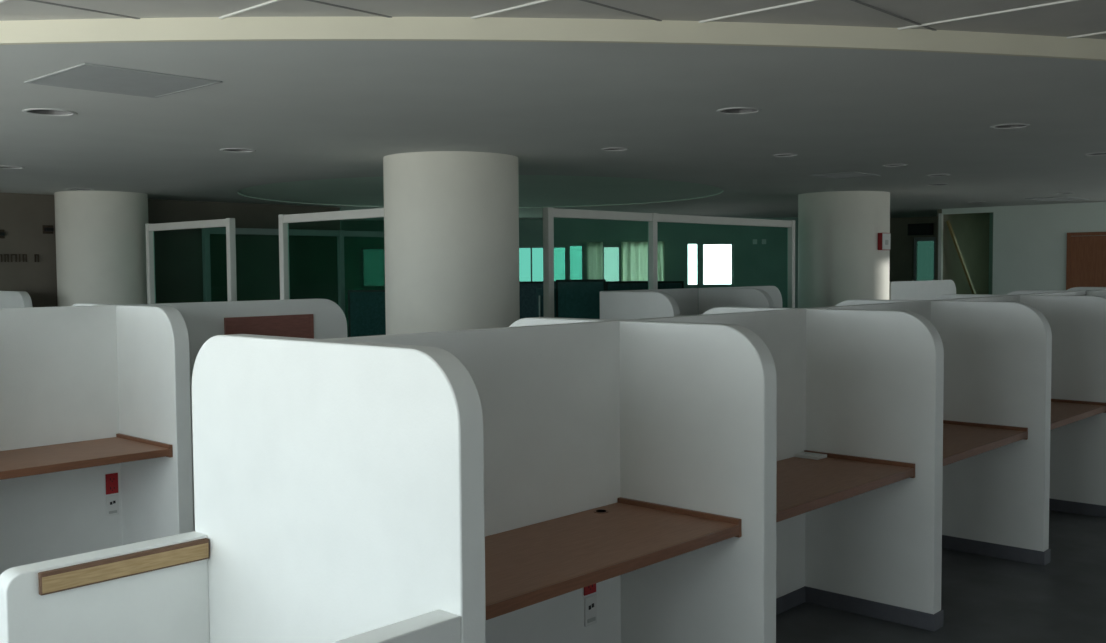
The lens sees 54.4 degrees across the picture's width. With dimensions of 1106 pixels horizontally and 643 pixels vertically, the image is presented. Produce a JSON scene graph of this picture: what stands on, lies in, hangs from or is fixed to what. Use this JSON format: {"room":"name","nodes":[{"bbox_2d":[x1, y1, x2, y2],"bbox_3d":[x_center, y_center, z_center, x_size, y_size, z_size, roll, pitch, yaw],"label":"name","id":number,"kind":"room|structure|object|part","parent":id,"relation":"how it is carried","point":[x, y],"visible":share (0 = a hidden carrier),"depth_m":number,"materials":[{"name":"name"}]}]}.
{"room":"open-plan office","nodes":[
{"label":"open-plan office","id":0,"kind":"room"},
{"bbox_2d":[0,189,339,306],"bbox_3d":[-6.702,-0.268,11.960,0.200,2.840,10.400,2,4,43],"label":"wall","id":1,"kind":"structure","parent":0,"point":[178,253],"depth_m":14.02,"materials":[{"name":"white paint"}]},
{"bbox_2d":[0,229,4,237],"bbox_3d":[-6.273,-0.994,12.200,0.060,0.100,0.120,2,4,43],"label":"wall fitting","id":2,"kind":"object","parent":1,"relation":"attached to","point":[2,233],"visible":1,"depth_m":12.21,"materials":[{"name":"black plastic"}]},
{"bbox_2d":[0,254,38,261],"bbox_3d":[-6.152,-0.730,12.376,0.011,0.090,0.465,2,4,43],"label":"lettering","id":3,"kind":"object","parent":1,"relation":"attached to","point":[0,254],"depth_m":12.36},
{"bbox_2d":[42,225,53,233],"bbox_3d":[-5.902,-1.078,12.596,0.060,0.100,0.120,2,4,43],"label":"wall fitting","id":4,"kind":"object","parent":1,"relation":"attached to","point":[47,229],"visible":1,"depth_m":12.59,"materials":[{"name":"black plastic"}]},
{"bbox_2d":[238,175,722,207],"bbox_3d":[-0.853,-1.565,13.281,5.840,0.014,5.840,2,4,43],"label":"ceiling","id":5,"kind":"structure","parent":0,"point":[535,191],"depth_m":12.88,"materials":[{"name":"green paint"}]},
{"bbox_2d":[0,41,1105,220],"bbox_3d":[0.077,-1.537,12.725,17.720,0.001,20.950,2,4,43],"label":"ceiling","id":6,"kind":"structure","parent":0,"point":[308,110],"depth_m":6.55,"materials":[{"name":"paint"}]},
{"bbox_2d":[0,166,24,168],"bbox_3d":[-4.671,-1.376,9.254,0.230,0.106,0.230,2,4,43],"label":"recessed light","id":7,"kind":"object","parent":6,"relation":"in","point":[4,167],"visible":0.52,"depth_m":9.33,"materials":[{"name":"silver metal"}]},
{"bbox_2d":[22,108,76,115],"bbox_3d":[-2.843,-1.231,6.078,0.280,0.106,0.280,2,4,43],"label":"recessed light","id":8,"kind":"object","parent":6,"relation":"in","point":[40,111],"visible":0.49,"depth_m":6.16,"materials":[{"name":"silver metal"}]},
{"bbox_2d":[64,188,93,189],"bbox_3d":[-5.185,-1.498,11.778,0.300,0.106,0.300,2,4,43],"label":"recessed light","id":9,"kind":"object","parent":6,"relation":"in","point":[64,188],"visible":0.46,"depth_m":11.74,"materials":[{"name":"white metal"}]},
{"bbox_2d":[24,63,221,97],"bbox_3d":[-2.041,-1.138,5.114,0.660,0.006,0.660,2,4,43],"label":"ceiling vent","id":10,"kind":"object","parent":6,"relation":"in","point":[85,76],"visible":1,"depth_m":5.08,"materials":[{"name":"white metal"}]},
{"bbox_2d":[220,148,255,152],"bbox_3d":[-2.364,-1.334,8.072,0.260,0.106,0.260,2,4,43],"label":"recessed light","id":11,"kind":"object","parent":6,"relation":"in","point":[224,149],"visible":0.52,"depth_m":8.14,"materials":[{"name":"silver metal"}]},
{"bbox_2d":[0,17,1105,60],"bbox_3d":[1.888,-1.402,8.722,23.241,0.107,7.905,-2,3,-21],"label":"trim","id":12,"kind":"structure","parent":6,"relation":"attached to","point":[185,29],"depth_m":4.25,"materials":[{"name":"beige paint"}]},
{"bbox_2d":[601,147,628,150],"bbox_3d":[0.472,-1.361,8.193,0.210,0.106,0.210,2,4,43],"label":"recessed light","id":13,"kind":"object","parent":6,"relation":"in","point":[613,148],"visible":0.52,"depth_m":8.27,"materials":[{"name":"silver metal"}]},
{"bbox_2d":[716,107,761,114],"bbox_3d":[1.075,-1.266,6.217,0.260,0.106,0.260,2,4,43],"label":"recessed light","id":14,"kind":"object","parent":6,"relation":"in","point":[735,110],"visible":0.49,"depth_m":6.30,"materials":[{"name":"silver metal"}]},
{"bbox_2d":[772,154,797,156],"bbox_3d":[1.882,-1.398,8.728,0.210,0.106,0.210,2,4,43],"label":"recessed light","id":15,"kind":"object","parent":6,"relation":"in","point":[775,155],"visible":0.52,"depth_m":8.80,"materials":[{"name":"silver metal"}]},
{"bbox_2d":[808,172,879,178],"bbox_3d":[2.897,-1.453,10.701,0.490,0.006,0.560,2,4,43],"label":"ceiling vent","id":16,"kind":"object","parent":6,"relation":"in","point":[844,174],"visible":1,"depth_m":10.69,"materials":[{"name":"grey metal"}]},
{"bbox_3d":[2.897,-1.454,10.701,0.446,0.004,0.516,2,4,43],"label":"backing panel","id":17,"kind":"part","parent":16,"relation":"part of","materials":[{"name":"grey metal"}]},
{"bbox_2d":[882,164,907,166],"bbox_3d":[3.073,-1.454,9.669,0.220,0.106,0.220,2,4,43],"label":"recessed light","id":18,"kind":"object","parent":6,"relation":"in","point":[886,165],"visible":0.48,"depth_m":9.72,"materials":[{"name":"silver metal"}]},
{"bbox_2d":[925,174,950,176],"bbox_3d":[3.857,-1.515,10.778,0.240,0.106,0.240,2,4,43],"label":"recessed light","id":19,"kind":"object","parent":6,"relation":"in","point":[930,175],"visible":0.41,"depth_m":10.81,"materials":[{"name":"white metal"}]},
{"bbox_2d":[926,175,949,185],"bbox_3d":[4.312,-1.581,12.051,0.260,0.106,0.260,2,4,43],"label":"recessed light","id":20,"kind":"object","parent":6,"relation":"in","point":[942,175],"visible":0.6,"depth_m":12.14,"materials":[{"name":"white metal"}]},
{"bbox_2d":[990,124,1029,128],"bbox_3d":[2.974,-1.320,7.003,0.240,0.106,0.240,2,4,43],"label":"recessed light","id":21,"kind":"object","parent":6,"relation":"in","point":[1002,126],"visible":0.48,"depth_m":7.08,"materials":[{"name":"silver metal"}]},
{"bbox_2d":[1025,196,1088,201],"bbox_3d":[6.960,-1.690,14.856,0.540,0.006,0.950,2,4,43],"label":"ceiling vent","id":22,"kind":"object","parent":6,"relation":"in","point":[1065,198],"visible":1,"depth_m":14.86,"materials":[{"name":"grey metal"}]},
{"bbox_3d":[6.960,-1.692,14.856,0.496,0.004,0.906,2,4,43],"label":"backing panel","id":23,"kind":"part","parent":22,"relation":"part of","materials":[{"name":"grey metal"}]},
{"bbox_2d":[1083,152,1105,155],"bbox_3d":[4.477,-1.421,8.809,0.240,0.106,0.240,2,4,43],"label":"recessed light","id":24,"kind":"object","parent":6,"relation":"in","point":[1097,153],"visible":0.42,"depth_m":8.90,"materials":[{"name":"silver metal"}]},
{"bbox_2d":[0,0,1105,39],"bbox_3d":[3.058,-1.500,9.851,17.400,0.001,21.100,2,4,43],"label":"ceiling","id":25,"kind":"structure","parent":0,"point":[1081,17],"depth_m":4.12,"materials":[{"name":"painted plaster"}]},
{"bbox_2d":[27,0,936,30],"bbox_3d":[2.141,-1.440,8.766,16.457,0.008,17.940,2,4,43],"label":"trim","id":26,"kind":"structure","parent":25,"relation":"attached to","point":[315,1],"depth_m":4.10,"materials":[{"name":"white metal"}]},
{"bbox_2d":[0,0,1105,38],"bbox_3d":[2.374,-1.300,5.960,12.700,0.011,13.120,2,4,43],"label":"trim","id":27,"kind":"structure","parent":25,"relation":"attached to","point":[1,1],"depth_m":4.14,"materials":[{"name":"white metal"}]},
{"bbox_2d":[341,217,797,336],"bbox_3d":[0.106,-0.723,20.089,8.958,2.840,0.200,0,3,0],"label":"wall","id":28,"kind":"structure","parent":0,"point":[759,264],"depth_m":19.95,"materials":[{"name":"green glass"}]},
{"bbox_2d":[362,247,384,286],"bbox_3d":[-3.334,-1.006,20.049,0.446,0.740,0.050,0,3,0],"label":"window","id":29,"kind":"structure","parent":28,"relation":"in","point":[373,259],"depth_m":20.04,"materials":[{"name":"green glass"}]},
{"bbox_2d":[519,246,566,280],"bbox_3d":[-0.259,-1.029,20.049,1.022,0.740,0.050,0,3,0],"label":"window","id":30,"kind":"structure","parent":28,"relation":"in","point":[530,257],"depth_m":20.04,"materials":[{"name":"teal glass"}]},
{"bbox_2d":[568,244,583,279],"bbox_3d":[0.429,-1.049,20.048,0.279,0.770,0.050,0,3,0],"label":"window","id":31,"kind":"structure","parent":28,"relation":"in","point":[576,259],"depth_m":20.04,"materials":[{"name":"teal glass"}]},
{"bbox_2d":[587,242,602,278],"bbox_3d":[0.774,-1.031,19.832,0.300,0.870,0.063,0,3,0],"label":"curtain","id":32,"kind":"object","parent":28,"relation":"hanging from","point":[594,249],"visible":0.67,"depth_m":19.83,"materials":[{"name":"fabric"}]},
{"bbox_2d":[603,246,620,280],"bbox_3d":[1.089,-0.959,20.052,0.334,0.900,0.050,0,3,0],"label":"window","id":33,"kind":"structure","parent":28,"relation":"in","point":[611,254],"depth_m":20.04,"materials":[{"name":"teal glass"}]},
{"bbox_2d":[621,242,647,280],"bbox_3d":[1.526,-1.036,19.832,0.539,0.870,0.063,0,3,0],"label":"curtain","id":34,"kind":"object","parent":28,"relation":"hanging from","point":[634,255],"visible":0.77,"depth_m":19.83,"materials":[{"name":"fabric"}]},
{"bbox_2d":[657,241,664,280],"bbox_3d":[1.944,-1.040,19.832,0.223,0.870,0.063,0,3,0],"label":"curtain","id":35,"kind":"object","parent":28,"relation":"hanging from","point":[660,244],"visible":0.62,"depth_m":19.83,"materials":[{"name":"fabric"}]},
{"bbox_2d":[687,242,698,285],"bbox_3d":[2.599,-1.065,20.048,0.232,0.810,0.050,0,3,0],"label":"window","id":36,"kind":"structure","parent":28,"relation":"in","point":[697,243],"depth_m":20.02,"materials":[{"name":"white glass"}]},
{"bbox_2d":[702,243,732,285],"bbox_3d":[3.063,-1.063,20.048,0.586,0.800,0.050,0,3,0],"label":"window","id":37,"kind":"structure","parent":28,"relation":"in","point":[731,284],"depth_m":20.04,"materials":[{"name":"white glass"}]},
{"bbox_2d":[889,216,936,281],"bbox_3d":[6.914,-0.785,20.316,2.860,2.840,0.200,2,4,43],"label":"wall","id":38,"kind":"structure","parent":0,"point":[901,268],"depth_m":20.39,"materials":[{"name":"black paint"}]},
{"bbox_2d":[908,223,932,235],"bbox_3d":[6.866,-1.720,20.100,0.470,0.220,0.102,2,4,43],"label":"wall screen","id":39,"kind":"object","parent":38,"relation":"attached to","point":[921,228],"visible":1,"depth_m":20.05,"materials":[{"name":"black plastic"}]},
{"bbox_2d":[914,237,935,280],"bbox_3d":[6.995,-0.470,20.224,0.440,2.220,0.050,2,4,43],"label":"door","id":40,"kind":"structure","parent":38,"relation":"in","point":[924,247],"depth_m":20.20,"materials":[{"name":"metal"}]},
{"bbox_2d":[776,510,1105,642],"bbox_3d":[1.501,1.191,11.521,21.800,0.150,21.200,2,4,43],"label":"floor","id":41,"kind":"structure","parent":0,"point":[985,599],"depth_m":5.35,"materials":[{"name":"plastic"}]},
{"bbox_2d":[0,291,32,307],"bbox_3d":[-6.643,0.448,11.193,0.886,1.486,2.097,2,4,43],"label":"cubicle partition","id":42,"kind":"object","parent":41,"relation":"on","point":[8,299],"visible":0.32,"depth_m":11.73,"materials":[{"name":"paint"}]},
{"bbox_2d":[54,191,147,306],"bbox_3d":[-5.249,-0.190,12.602,1.004,2.599,1.004,2,4,43],"label":"column","id":43,"kind":"structure","parent":41,"relation":"on","point":[101,235],"depth_m":12.14,"materials":[{"name":"paint"}]},
{"bbox_2d":[0,299,346,574],"bbox_3d":[-3.007,0.689,5.628,1.396,1.506,4.685,2,4,43],"label":"cubicle partition","id":44,"kind":"object","parent":41,"relation":"on","point":[82,371],"visible":0.55,"depth_m":5.91,"materials":[{"name":"paint"}]},
{"bbox_2d":[0,433,172,479],"bbox_3d":[-2.720,0.709,5.436,0.618,0.067,1.379,2,4,43],"label":"desk","id":45,"kind":"object","parent":44,"relation":"attached to","point":[15,463],"visible":1,"depth_m":5.58,"materials":[{"name":"laminate"}]},
{"bbox_2d":[104,472,118,494],"bbox_3d":[-2.510,0.922,6.123,0.008,0.124,0.080,2,4,43],"label":"wall outlet","id":46,"kind":"object","parent":44,"relation":"attached to","point":[111,479],"visible":1,"depth_m":6.12,"materials":[{"name":"red plastic"}]},
{"bbox_2d":[106,494,118,515],"bbox_3d":[-2.508,1.047,6.129,0.009,0.116,0.072,2,4,43],"label":"wall outlet","id":47,"kind":"object","parent":44,"relation":"attached to","point":[112,502],"visible":1,"depth_m":6.12,"materials":[{"name":"white plastic"}]},
{"bbox_3d":[-2.470,0.657,6.205,1.380,1.506,0.089,2,4,43],"label":"partition panel","id":48,"kind":"part","parent":44,"relation":"part of","materials":[{"name":"paint"}]},
{"bbox_2d":[224,314,313,338],"bbox_3d":[-1.796,0.158,6.848,0.022,0.388,0.638,2,4,43],"label":"wooden board","id":49,"kind":"object","parent":44,"relation":"attached to","point":[302,325],"visible":0.48,"depth_m":6.85,"materials":[{"name":"brown wood"}]},
{"bbox_2d":[145,208,383,303],"bbox_3d":[-2.942,0.059,10.874,4.696,2.240,0.072,2,4,43],"label":"glass wall","id":50,"kind":"structure","parent":41,"relation":"on","point":[229,223],"depth_m":11.17,"materials":[{"name":"white metal"}]},
{"bbox_3d":[-4.636,-0.006,12.446,0.072,2.240,0.072,2,4,43],"label":"post","id":51,"kind":"part","parent":50,"relation":"part of","materials":[{"name":"white metal"}]},
{"bbox_3d":[-4.000,-1.055,11.794,1.688,0.080,0.058,2,4,43],"label":"rail","id":52,"kind":"part","parent":50,"relation":"part of","materials":[{"name":"white metal"}]},
{"bbox_3d":[-3.347,0.044,11.249,0.072,2.240,0.072,2,4,43],"label":"post","id":53,"kind":"part","parent":50,"relation":"part of","materials":[{"name":"white metal"}]},
{"bbox_3d":[-2.629,0.072,10.583,0.072,2.240,0.072,2,4,43],"label":"post","id":54,"kind":"part","parent":50,"relation":"part of","materials":[{"name":"white metal"}]},
{"bbox_3d":[-1.920,-0.974,9.864,1.884,0.080,0.058,2,4,43],"label":"rail","id":55,"kind":"part","parent":50,"relation":"part of","materials":[{"name":"white metal"}]},
{"bbox_2d":[202,227,383,314],"bbox_3d":[-2.849,-0.148,15.013,0.072,2.240,4.372,2,4,43],"label":"glass wall","id":56,"kind":"structure","parent":41,"relation":"on","point":[340,234],"depth_m":14.35,"materials":[{"name":"grey metal"}]},
{"bbox_3d":[-4.312,-0.059,13.440,0.072,2.240,0.072,2,4,43],"label":"post","id":57,"kind":"part","parent":56,"relation":"part of","materials":[{"name":"grey metal"}]},
{"bbox_3d":[-3.630,-1.174,14.129,0.058,0.080,1.958,2,4,43],"label":"rail","id":58,"kind":"part","parent":56,"relation":"part of","materials":[{"name":"grey metal"}]},
{"bbox_3d":[-2.931,-0.143,14.925,0.072,2.240,0.072,2,4,43],"label":"post","id":59,"kind":"part","parent":56,"relation":"part of","materials":[{"name":"grey metal"}]},
{"bbox_3d":[-2.167,-1.264,15.702,0.058,0.080,2.198,2,4,43],"label":"rail","id":60,"kind":"part","parent":56,"relation":"part of","materials":[{"name":"grey metal"}]},
{"bbox_2d":[348,290,385,336],"bbox_3d":[-2.481,0.278,14.656,0.597,1.420,0.060,0,3,0],"label":"screen","id":61,"kind":"object","parent":41,"relation":"on","point":[366,308],"visible":0.34,"depth_m":14.61,"materials":[{"name":"fabric"}]},
{"bbox_2d":[383,151,519,334],"bbox_3d":[-0.824,-0.035,8.862,1.098,2.599,1.098,2,4,43],"label":"column","id":62,"kind":"structure","parent":41,"relation":"on","point":[451,218],"depth_m":8.35,"materials":[{"name":"paint"}]},
{"bbox_2d":[519,281,555,318],"bbox_3d":[-0.304,0.152,16.052,0.818,1.500,0.060,0,3,0],"label":"screen","id":63,"kind":"object","parent":41,"relation":"on","point":[527,289],"visible":0.05,"depth_m":16.00,"materials":[{"name":"fabric"}]},
{"bbox_3d":[-0.304,0.152,16.052,0.818,1.500,0.060,0,3,0],"label":"screen frame","id":64,"kind":"part","parent":63,"relation":"part of","materials":[{"name":"black plastic"}]},
{"bbox_2d":[536,288,555,317],"bbox_3d":[-0.076,0.337,12.713,0.226,1.460,0.440,0,3,0],"label":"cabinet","id":65,"kind":"object","parent":41,"relation":"on","point":[539,291],"visible":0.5,"depth_m":12.49,"materials":[{"name":"metal"}]},
{"bbox_2d":[0,287,1105,642],"bbox_3d":[2.066,0.629,6.306,1.396,1.484,9.592,2,4,43],"label":"cubicle partition","id":66,"kind":"object","parent":41,"relation":"on","point":[347,489],"visible":1,"depth_m":3.98,"materials":[{"name":"paint"}]},
{"bbox_3d":[-0.714,0.799,3.318,1.380,1.484,0.089,2,4,43],"label":"partition panel","id":67,"kind":"part","parent":66,"relation":"part of","materials":[{"name":"paint"}]},
{"bbox_2d":[582,583,595,596],"bbox_3d":[0.144,1.010,4.215,0.008,0.124,0.080,2,4,43],"label":"wall outlet","id":68,"kind":"object","parent":66,"relation":"attached to","point":[591,589],"visible":0.39,"depth_m":4.21,"materials":[{"name":"red plastic"}]},
{"bbox_2d":[584,594,596,626],"bbox_3d":[0.148,1.134,4.224,0.009,0.116,0.072,2,4,43],"label":"wall outlet","id":69,"kind":"object","parent":66,"relation":"attached to","point":[590,602],"visible":1,"depth_m":4.22,"materials":[{"name":"white plastic"}]},
{"bbox_2d":[485,497,741,619],"bbox_3d":[0.013,0.779,3.646,0.576,0.067,1.379,2,4,43],"label":"desk","id":70,"kind":"object","parent":66,"relation":"attached to","point":[525,566],"visible":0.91,"depth_m":3.66,"materials":[{"name":"laminate"}]},
{"bbox_3d":[0.287,0.738,4.394,1.380,1.484,0.089,2,4,43],"label":"partition panel","id":71,"kind":"part","parent":66,"relation":"part of","materials":[{"name":"paint"}]},
{"bbox_3d":[2.286,1.317,6.590,0.080,0.079,8.738,2,4,43],"label":"baseboard","id":72,"kind":"part","parent":66,"relation":"part of","materials":[{"name":"plastic"}]},
{"bbox_3d":[1.289,0.676,5.470,1.380,1.484,0.089,2,4,43],"label":"partition panel","id":73,"kind":"part","parent":66,"relation":"part of","materials":[{"name":"paint"}]},
{"bbox_2d":[776,450,914,521],"bbox_3d":[1.015,0.718,4.722,0.576,0.067,1.379,2,4,43],"label":"desk","id":74,"kind":"object","parent":66,"relation":"attached to","point":[803,485],"visible":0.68,"depth_m":4.79,"materials":[{"name":"laminate"}]},
{"bbox_2d":[795,452,826,459],"bbox_3d":[1.275,0.664,5.319,0.128,0.015,0.093,2,4,43],"label":"tray","id":75,"kind":"object","parent":74,"relation":"on","point":[808,455],"visible":1,"depth_m":5.31,"materials":[{"name":"white plastic"}]},
{"bbox_3d":[1.294,1.378,5.505,1.396,0.079,0.105,2,4,43],"label":"baseboard","id":76,"kind":"part","parent":66,"relation":"part of","materials":[{"name":"plastic"}]},
{"bbox_3d":[2.290,0.615,6.547,1.380,1.484,0.089,2,4,43],"label":"partition panel","id":77,"kind":"part","parent":66,"relation":"part of","materials":[{"name":"paint"}]},
{"bbox_2d":[943,420,1027,465],"bbox_3d":[2.016,0.656,5.798,0.576,0.067,1.379,2,4,43],"label":"desk","id":78,"kind":"object","parent":66,"relation":"attached to","point":[961,440],"visible":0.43,"depth_m":5.90,"materials":[{"name":"laminate"}]},
{"bbox_3d":[2.295,1.317,6.582,1.396,0.079,0.105,2,4,43],"label":"baseboard","id":79,"kind":"part","parent":66,"relation":"part of","materials":[{"name":"plastic"}]},
{"bbox_3d":[3.291,0.554,7.623,1.380,1.484,0.089,2,4,43],"label":"partition panel","id":80,"kind":"part","parent":66,"relation":"part of","materials":[{"name":"paint"}]},
{"bbox_3d":[4.292,0.493,8.699,1.380,1.484,0.089,2,4,43],"label":"partition panel","id":81,"kind":"part","parent":66,"relation":"part of","materials":[{"name":"paint"}]},
{"bbox_3d":[3.296,1.256,7.658,1.396,0.079,0.105,2,4,43],"label":"baseboard","id":82,"kind":"part","parent":66,"relation":"part of","materials":[{"name":"plastic"}]},
{"bbox_2d":[1050,399,1105,429],"bbox_3d":[3.017,0.595,6.875,0.576,0.067,1.379,2,4,43],"label":"desk","id":83,"kind":"object","parent":66,"relation":"attached to","point":[1063,412],"visible":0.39,"depth_m":6.99,"materials":[{"name":"laminate"}]},
{"bbox_3d":[5.294,0.432,9.776,1.380,1.484,0.089,2,4,43],"label":"partition panel","id":84,"kind":"part","parent":66,"relation":"part of","materials":[{"name":"paint"}]},
{"bbox_2d":[556,279,605,318],"bbox_3d":[0.366,0.224,14.054,0.650,1.545,0.060,0,3,0],"label":"screen","id":85,"kind":"object","parent":41,"relation":"on","point":[578,298],"visible":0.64,"depth_m":14.00,"materials":[{"name":"fabric"}]},
{"bbox_2d":[606,281,647,290],"bbox_3d":[1.096,0.167,15.553,0.663,1.500,0.060,0,3,0],"label":"screen","id":86,"kind":"object","parent":41,"relation":"on","point":[610,285],"visible":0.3,"depth_m":15.49,"materials":[{"name":"plastic"}]},
{"bbox_2d":[543,207,794,316],"bbox_3d":[1.397,0.009,11.256,0.072,2.240,4.282,2,4,43],"label":"glass wall","id":87,"kind":"structure","parent":41,"relation":"on","point":[549,213],"depth_m":10.75,"materials":[{"name":"white metal"}]},
{"bbox_3d":[-0.035,0.096,9.716,0.072,2.240,0.072,2,4,43],"label":"post","id":88,"kind":"part","parent":87,"relation":"part of","materials":[{"name":"white metal"}]},
{"bbox_3d":[0.477,-1.010,10.223,0.058,0.080,1.458,2,4,43],"label":"rail","id":89,"kind":"part","parent":87,"relation":"part of","materials":[{"name":"white metal"}]},
{"bbox_3d":[1.006,0.032,10.836,0.072,2.240,0.072,2,4,43],"label":"post","id":90,"kind":"part","parent":87,"relation":"part of","materials":[{"name":"white metal"}]},
{"bbox_3d":[1.910,-1.097,11.762,0.058,0.080,2.608,2,4,43],"label":"rail","id":91,"kind":"part","parent":87,"relation":"part of","materials":[{"name":"white metal"}]},
{"bbox_3d":[2.829,-0.079,12.796,0.072,2.240,0.072,2,4,43],"label":"post","id":92,"kind":"part","parent":87,"relation":"part of","materials":[{"name":"white metal"}]},
{"bbox_2d":[658,281,683,288],"bbox_3d":[1.733,0.142,16.053,0.431,1.490,0.060,0,3,0],"label":"screen","id":93,"kind":"object","parent":41,"relation":"on","point":[661,284],"visible":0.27,"depth_m":15.99,"materials":[{"name":"plastic"}]},
{"bbox_3d":[1.733,0.117,16.051,0.371,1.380,0.050,0,3,0],"label":"screen panel","id":94,"kind":"part","parent":93,"relation":"part of","materials":[{"name":"fabric"}]},
{"bbox_2d":[600,286,781,319],"bbox_3d":[1.710,0.431,10.243,0.876,1.492,3.042,2,4,43],"label":"cubicle partition","id":95,"kind":"object","parent":41,"relation":"on","point":[653,303],"visible":0.23,"depth_m":9.96,"materials":[{"name":"paint"}]},
{"bbox_3d":[0.732,0.493,9.149,0.800,1.492,0.089,2,4,43],"label":"partition panel","id":96,"kind":"part","parent":95,"relation":"part of","materials":[{"name":"paint"}]},
{"bbox_3d":[1.735,0.432,10.227,0.800,1.492,0.089,2,4,43],"label":"partition panel","id":97,"kind":"part","parent":95,"relation":"part of","materials":[{"name":"paint"}]},
{"bbox_2d":[798,191,889,307],"bbox_3d":[3.665,-0.305,13.596,1.114,2.599,1.114,2,4,43],"label":"column","id":98,"kind":"structure","parent":41,"relation":"on","point":[840,259],"depth_m":13.09,"materials":[{"name":"paint"}]},
{"bbox_2d":[878,233,890,249],"bbox_3d":[4.039,-0.975,13.112,0.180,0.210,0.074,-3,4,-40],"label":"alarm box","id":99,"kind":"object","parent":98,"relation":"attached to","point":[883,238],"visible":1,"depth_m":13.07,"materials":[{"name":"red plastic"}]},
{"bbox_3d":[4.056,-0.974,13.092,0.168,0.196,0.008,-3,4,-40],"label":"plate","id":100,"kind":"part","parent":99,"relation":"part of","materials":[{"name":"white plastic"}]},
{"bbox_2d":[889,280,955,299],"bbox_3d":[5.003,0.192,14.569,0.086,1.490,2.050,2,4,43],"label":"cubicle partition","id":101,"kind":"object","parent":41,"relation":"on","point":[926,289],"visible":0.09,"depth_m":14.40,"materials":[{"name":"paint"}]},
{"bbox_2d":[946,220,975,293],"bbox_3d":[6.845,-0.421,17.462,1.315,2.428,0.305,-1,3,-17],"label":"ladder","id":102,"kind":"object","parent":41,"relation":"on","point":[950,228],"visible":0.56,"depth_m":17.19,"materials":[{"name":"brown wood"}]},
{"bbox_2d":[937,209,989,293],"bbox_3d":[7.100,-0.688,18.344,0.100,2.840,2.440,2,4,43],"label":"wall","id":103,"kind":"structure","parent":0,"point":[971,230],"depth_m":18.12,"materials":[{"name":"green paint"}]},
{"bbox_2d":[938,213,942,279],"bbox_3d":[6.266,-0.480,17.416,0.050,2.530,0.070,2,4,43],"label":"trim","id":104,"kind":"structure","parent":103,"relation":"attached to","point":[940,220],"depth_m":17.36,"materials":[{"name":"white metal"}]},
{"bbox_2d":[989,213,992,293],"bbox_3d":[8.042,-0.703,18.519,1.040,2.840,0.100,2,4,43],"label":"wall","id":105,"kind":"structure","parent":0,"point":[991,214],"depth_m":18.79,"materials":[{"name":"white paint"}]},
{"bbox_2d":[992,193,1105,294],"bbox_3d":[10.725,-0.463,13.317,10.420,2.840,0.120,2,4,43],"label":"wall","id":106,"kind":"structure","parent":0,"point":[1030,241],"depth_m":16.34,"materials":[{"name":"white paint"}]},
{"bbox_2d":[942,207,992,213],"bbox_3d":[6.598,-1.880,17.076,0.820,0.325,0.120,2,4,43],"label":"trim","id":107,"kind":"structure","parent":106,"relation":"attached to","point":[975,209],"depth_m":17.03,"materials":[{"name":"white paint"}]},
{"bbox_2d":[1066,232,1105,289],"bbox_3d":[7.909,-0.230,15.822,0.710,2.165,0.064,2,4,43],"label":"door","id":108,"kind":"structure","parent":106,"relation":"in","point":[1086,252],"depth_m":15.86,"materials":[{"name":"brown wood"}]}
]}

